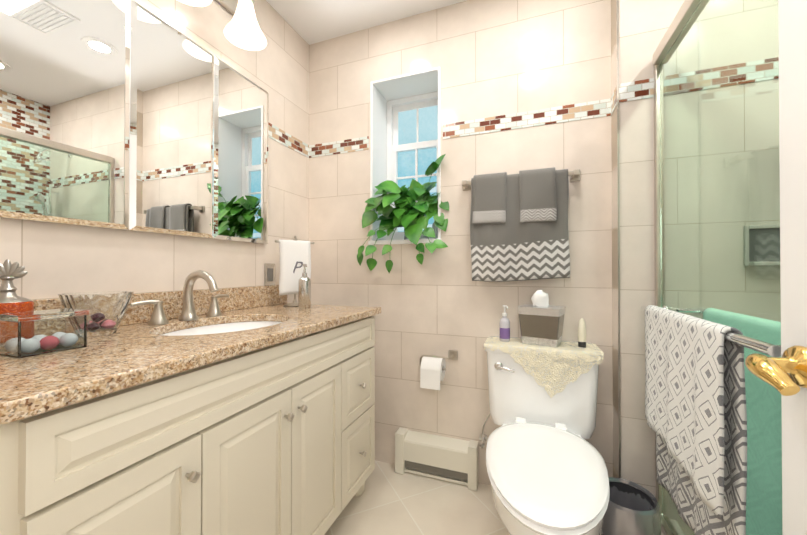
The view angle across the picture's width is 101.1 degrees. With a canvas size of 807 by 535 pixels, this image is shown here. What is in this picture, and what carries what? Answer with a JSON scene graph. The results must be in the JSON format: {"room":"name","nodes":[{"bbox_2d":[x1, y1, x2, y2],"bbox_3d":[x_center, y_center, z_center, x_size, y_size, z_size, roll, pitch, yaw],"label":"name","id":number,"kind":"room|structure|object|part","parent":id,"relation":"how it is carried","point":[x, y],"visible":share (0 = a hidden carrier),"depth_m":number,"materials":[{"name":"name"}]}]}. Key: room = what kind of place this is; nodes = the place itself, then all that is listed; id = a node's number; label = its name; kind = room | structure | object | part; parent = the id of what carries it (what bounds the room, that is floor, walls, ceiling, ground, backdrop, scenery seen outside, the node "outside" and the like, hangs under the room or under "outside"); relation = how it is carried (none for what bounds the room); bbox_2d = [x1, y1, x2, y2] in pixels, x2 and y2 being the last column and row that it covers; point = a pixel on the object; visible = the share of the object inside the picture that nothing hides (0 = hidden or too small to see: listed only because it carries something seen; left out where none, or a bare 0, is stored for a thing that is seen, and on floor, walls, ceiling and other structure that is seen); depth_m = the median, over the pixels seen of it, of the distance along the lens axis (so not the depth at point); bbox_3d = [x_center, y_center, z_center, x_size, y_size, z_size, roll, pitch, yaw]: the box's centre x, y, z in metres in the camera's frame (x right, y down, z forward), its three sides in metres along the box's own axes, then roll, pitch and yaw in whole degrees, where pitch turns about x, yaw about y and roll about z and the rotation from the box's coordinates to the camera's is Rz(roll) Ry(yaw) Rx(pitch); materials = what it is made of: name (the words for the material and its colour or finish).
{"room":"bathroom","nodes":[
{"label":"bathroom","id":0,"kind":"room"},
{"bbox_2d":[0,0,308,302],"bbox_3d":[-0.922,-0.146,1.227,0.100,2.430,2.220,0,0,20],"label":"wall","id":1,"kind":"structure","parent":0,"point":[55,259],"depth_m":1.37,"materials":[{"name":"tile"}]},
{"bbox_2d":[0,0,268,243],"bbox_3d":[-0.849,-0.501,1.234,0.031,0.760,0.928,0,0,20],"label":"mirror","id":2,"kind":"object","parent":1,"relation":"attached to","point":[132,115],"visible":0.98,"depth_m":1.07,"materials":[{"name":"silver"}]},
{"bbox_2d":[32,285,286,325],"bbox_3d":[-0.856,0.139,1.226,0.020,0.100,1.242,0,0,20],"label":"backsplash","id":3,"kind":"structure","parent":1,"relation":"attached to","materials":[{"name":"stone"}]},
{"bbox_2d":[177,0,266,50],"bbox_3d":[-0.776,-1.090,1.147,0.231,0.273,0.684,0,0,20],"label":"sconce","id":4,"kind":"object","parent":1,"relation":"attached to","point":[242,29],"visible":1,"depth_m":1.39,"materials":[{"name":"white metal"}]},
{"bbox_3d":[-0.745,-1.030,1.135,0.164,0.153,0.164,0,0,20],"label":"lamp shade","id":5,"kind":"part","parent":4,"relation":"part of","materials":[{"name":"white glass"}]},
{"bbox_3d":[-0.654,-1.029,1.379,0.164,0.153,0.164,0,0,20],"label":"lamp shade","id":6,"kind":"part","parent":4,"relation":"part of","materials":[{"name":"white glass"}]},
{"bbox_2d":[264,263,274,285],"bbox_3d":[-0.684,0.037,1.705,0.008,0.116,0.072,0,0,20],"label":"electrical outlet plate","id":7,"kind":"object","parent":1,"relation":"attached to","point":[269,274],"visible":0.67,"depth_m":1.70,"materials":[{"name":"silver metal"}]},
{"bbox_2d":[268,122,308,157],"bbox_3d":[-0.899,-0.709,1.143,0.003,0.075,1.870,0,0,20],"label":"wall band","id":8,"kind":"object","parent":1,"relation":"attached to","point":[275,133],"depth_m":1.83,"materials":[{"name":"tile"}]},
{"bbox_2d":[266,0,466,44],"bbox_3d":[0.329,-1.414,0.770,2.770,0.100,2.220,0,0,20],"label":"ceiling","id":9,"kind":"structure","parent":0,"point":[309,22],"depth_m":1.78,"materials":[{"name":"white paint"}]},
{"bbox_2d":[309,0,612,484],"bbox_3d":[0.214,-0.142,1.855,1.590,2.430,0.250,0,0,20],"label":"wall","id":10,"kind":"structure","parent":0,"point":[491,58],"depth_m":1.69,"materials":[{"name":"tile"}]},
{"bbox_2d":[309,136,368,157],"bbox_3d":[-0.386,-0.704,1.948,0.403,0.075,0.003,0,0,20],"label":"wall band","id":11,"kind":"object","parent":10,"relation":"attached to","point":[341,146],"depth_m":1.94,"materials":[{"name":"tile"}]},
{"bbox_2d":[368,67,441,244],"bbox_3d":[0.044,-0.586,1.910,0.413,0.920,0.272,0,0,20],"label":"window","id":12,"kind":"structure","parent":10,"relation":"in","point":[412,137],"depth_m":1.99,"materials":[{"name":"white plastic"}]},
{"bbox_2d":[357,154,448,272],"bbox_3d":[0.006,-0.271,1.766,0.509,0.607,0.302,0,0,20],"label":"hanging plant","id":13,"kind":"object","parent":12,"relation":"on","point":[410,215],"visible":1,"depth_m":1.74,"materials":[{"name":"green plant"}]},
{"bbox_3d":[0.087,-0.589,2.026,0.297,0.804,0.004,0,0,20],"label":"glass","id":14,"kind":"part","parent":12,"relation":"part of","materials":[{"name":"blue"}]},
{"bbox_2d":[432,220,437,238],"bbox_3d":[0.180,-0.209,1.863,0.038,0.120,0.037,0,0,20],"label":"bottle","id":15,"kind":"object","parent":12,"relation":"on","point":[434,227],"visible":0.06,"depth_m":1.85,"materials":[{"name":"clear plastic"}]},
{"bbox_2d":[395,427,478,490],"bbox_3d":[0.165,0.967,1.693,0.419,0.203,0.072,0,0,20],"label":"heater unit","id":16,"kind":"object","parent":10,"relation":"attached to","point":[449,459],"visible":1,"depth_m":1.67,"materials":[{"name":"beige metal"}]},
{"bbox_2d":[420,350,457,389],"bbox_3d":[0.170,0.505,1.662,0.179,0.165,0.132,0,0,20],"label":"toilet paper holder","id":17,"kind":"object","parent":10,"relation":"attached to","point":[432,371],"visible":1,"depth_m":1.62,"materials":[{"name":"white paper"}]},
{"bbox_3d":[0.169,0.475,1.685,0.161,0.067,0.068,0,0,20],"label":"arm","id":18,"kind":"part","parent":17,"relation":"part of"},
{"bbox_3d":[0.253,0.447,1.696,0.048,0.048,0.012,0,0,20],"label":"plate","id":19,"kind":"part","parent":17,"relation":"part of","materials":[{"name":"silver metal"}]},
{"bbox_2d":[462,167,579,281],"bbox_3d":[0.532,-0.190,1.548,0.534,0.512,0.102,0,0,20],"label":"towel rail","id":20,"kind":"object","parent":10,"relation":"attached to","point":[519,227],"visible":1,"depth_m":1.51,"materials":[{"name":"grey fabric"}]},
{"bbox_2d":[443,98,610,138],"bbox_3d":[0.560,-0.706,1.595,0.758,0.075,0.003,0,0,20],"label":"wall band","id":21,"kind":"object","parent":10,"relation":"attached to","point":[579,111],"depth_m":1.58,"materials":[{"name":"tile"}]},
{"bbox_2d":[324,460,600,534],"bbox_3d":[0.329,1.115,0.752,2.770,0.100,2.220,0,0,20],"label":"floor","id":22,"kind":"structure","parent":0,"point":[389,501],"depth_m":1.47,"materials":[{"name":"tile"}]},
{"bbox_2d":[0,270,380,534],"bbox_3d":[-0.592,0.538,1.125,0.583,1.059,1.242,0,0,20],"label":"bathroom vanity","id":23,"kind":"object","parent":22,"relation":"on","point":[213,409],"visible":1,"depth_m":0.79,"materials":[{"name":"beige paint"}]},
{"bbox_2d":[0,303,380,424],"bbox_3d":[-0.594,0.203,1.128,0.579,0.030,1.242,0,0,20],"label":"countertop","id":24,"kind":"structure","parent":23,"relation":"on","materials":[{"name":"stone"}]},
{"bbox_2d":[0,259,33,313],"bbox_3d":[-0.920,0.082,0.771,0.112,0.205,0.112,0,0,20],"label":"perfume bottle","id":25,"kind":"object","parent":24,"relation":"on","point":[11,301],"visible":0.6,"depth_m":0.77,"materials":[{"name":"grey metal"}]},
{"bbox_2d":[0,308,88,358],"bbox_3d":[-0.792,0.141,0.734,0.091,0.087,0.116,0,0,20],"label":"acrylic box","id":26,"kind":"object","parent":24,"relation":"on","point":[26,334],"visible":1,"depth_m":0.70,"materials":[{"name":"clear plastic"}]},
{"bbox_2d":[58,291,133,336],"bbox_3d":[-0.851,0.128,0.927,0.157,0.115,0.151,0,0,20],"label":"dish","id":27,"kind":"object","parent":24,"relation":"on","point":[107,311],"visible":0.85,"depth_m":0.89,"materials":[{"name":"clear glass"}]},
{"bbox_2d":[130,270,228,324],"bbox_3d":[-0.727,0.099,1.182,0.168,0.179,0.362,0,0,20],"label":"faucet","id":28,"kind":"object","parent":24,"relation":"on","point":[188,316],"depth_m":1.18,"materials":[{"name":"silver metal"}]},
{"bbox_2d":[162,321,281,335],"bbox_3d":[-0.598,0.294,1.133,0.398,0.150,0.508,0,0,20],"label":"sink","id":29,"kind":"object","parent":24,"relation":"in","point":[211,327],"depth_m":1.27,"materials":[{"name":"white ceramic"}]},
{"bbox_2d":[275,236,313,306],"bbox_3d":[-0.544,0.015,1.667,0.126,0.352,0.155,0,0,20],"label":"towel stand","id":30,"kind":"object","parent":24,"relation":"on","point":[295,254],"visible":0.92,"depth_m":1.65,"materials":[{"name":"white fabric"}]},
{"bbox_2d":[279,240,310,295],"bbox_3d":[-0.544,0.000,1.667,0.112,0.274,0.134,0,0,20],"label":"towel","id":31,"kind":"object","parent":30,"relation":"hanging from","point":[293,253],"depth_m":1.65,"materials":[{"name":"white fabric"}]},
{"bbox_2d":[298,264,310,307],"bbox_3d":[-0.472,0.087,1.586,0.059,0.208,0.058,0,0,20],"label":"soap dispenser","id":32,"kind":"object","parent":24,"relation":"on","point":[304,290],"visible":0.98,"depth_m":1.56,"materials":[{"name":"silver metal"}]},
{"bbox_2d":[479,290,609,534],"bbox_3d":[0.476,0.583,1.194,0.506,0.972,0.794,0,0,20],"label":"toilet","id":33,"kind":"object","parent":22,"relation":"on","point":[546,469],"visible":1,"depth_m":1.30,"materials":[{"name":"white ceramic"}]},
{"bbox_3d":[0.429,0.425,1.413,0.084,0.036,0.031,0,0,20],"label":"handle","id":34,"kind":"part","parent":33,"relation":"part of","materials":[{"name":"silver metal"}]},
{"bbox_3d":[0.598,0.528,1.462,0.440,0.315,0.180,0,0,20],"label":"tank","id":35,"kind":"part","parent":33,"relation":"part of","materials":[{"name":"white ceramic"}]},
{"bbox_3d":[0.598,0.352,1.464,0.464,0.036,0.200,0,0,20],"label":"tank lid","id":36,"kind":"part","parent":33,"relation":"part of","materials":[{"name":"white ceramic"}]},
{"bbox_3d":[0.469,0.871,1.112,0.360,0.395,0.610,0,0,20],"label":"bowl","id":37,"kind":"part","parent":33,"relation":"part of","materials":[{"name":"white ceramic"}]},
{"bbox_3d":[0.458,0.638,1.084,0.376,0.028,0.569,0,0,20],"label":"lid","id":38,"kind":"part","parent":33,"relation":"part of","materials":[{"name":"white plastic"}]},
{"bbox_3d":[0.457,0.662,1.083,0.380,0.019,0.575,0,0,20],"label":"seat","id":39,"kind":"part","parent":33,"relation":"part of","materials":[{"name":"white plastic"}]},
{"bbox_2d":[601,477,661,534],"bbox_3d":[0.795,0.937,1.188,0.202,0.262,0.205,0,0,20],"label":"trash bin","id":40,"kind":"object","parent":22,"relation":"on","point":[633,508],"visible":0.77,"depth_m":1.14,"materials":[{"name":"grey metal"}]},
{"bbox_3d":[0.743,1.014,0.603,0.110,0.100,1.470,0,0,20],"label":"curb","id":41,"kind":"object","parent":22,"relation":"on","visible":0},
{"bbox_2d":[641,0,782,534],"bbox_3d":[0.742,0.067,0.611,0.203,1.794,1.469,0,0,20],"label":"shower door","id":42,"kind":"structure","parent":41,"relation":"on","point":[713,413],"depth_m":0.84,"materials":[{"name":"clear glass"}]},
{"bbox_3d":[0.743,0.067,0.610,0.052,1.794,1.469,0,0,20],"label":"frame","id":43,"kind":"part","parent":42,"relation":"part of","materials":[{"name":"silver metal"}]},
{"bbox_2d":[611,0,684,497],"bbox_3d":[1.444,-0.145,1.332,1.080,2.430,0.370,0,0,20],"label":"wall","id":44,"kind":"structure","parent":0,"point":[644,25],"depth_m":1.33,"materials":[{"name":"tile"}]},
{"bbox_2d":[616,0,620,477],"bbox_3d":[0.871,-0.145,1.346,0.006,2.430,0.006,0,0,20],"label":"trim","id":45,"kind":"structure","parent":44,"relation":"attached to","point":[618,250],"depth_m":1.34,"materials":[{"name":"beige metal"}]},
{"bbox_2d":[619,78,653,101],"bbox_3d":[1.332,-0.709,1.179,0.980,0.075,0.003,0,0,20],"label":"wall band","id":46,"kind":"object","parent":44,"relation":"attached to","point":[636,90],"visible":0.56,"depth_m":1.33,"materials":[{"name":"tile"}]},
{"bbox_3d":[0.820,-0.157,-0.351,0.875,2.430,0.280,0,0,20],"label":"wall","id":47,"kind":"structure","parent":0,"visible":0},
{"bbox_2d":[778,0,806,534],"bbox_3d":[0.534,0.043,0.197,0.035,2.022,0.810,0,0,20],"label":"door","id":48,"kind":"structure","parent":47,"relation":"in","point":[792,26],"depth_m":0.55,"materials":[{"name":"white paint"}]},
{"bbox_2d":[745,345,806,395],"bbox_3d":[0.598,0.159,0.526,0.077,0.066,0.109,0,0,20],"label":"door handle","id":49,"kind":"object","parent":48,"relation":"attached to","point":[785,374],"depth_m":0.52,"materials":[{"name":"gold metal"}]}
]}

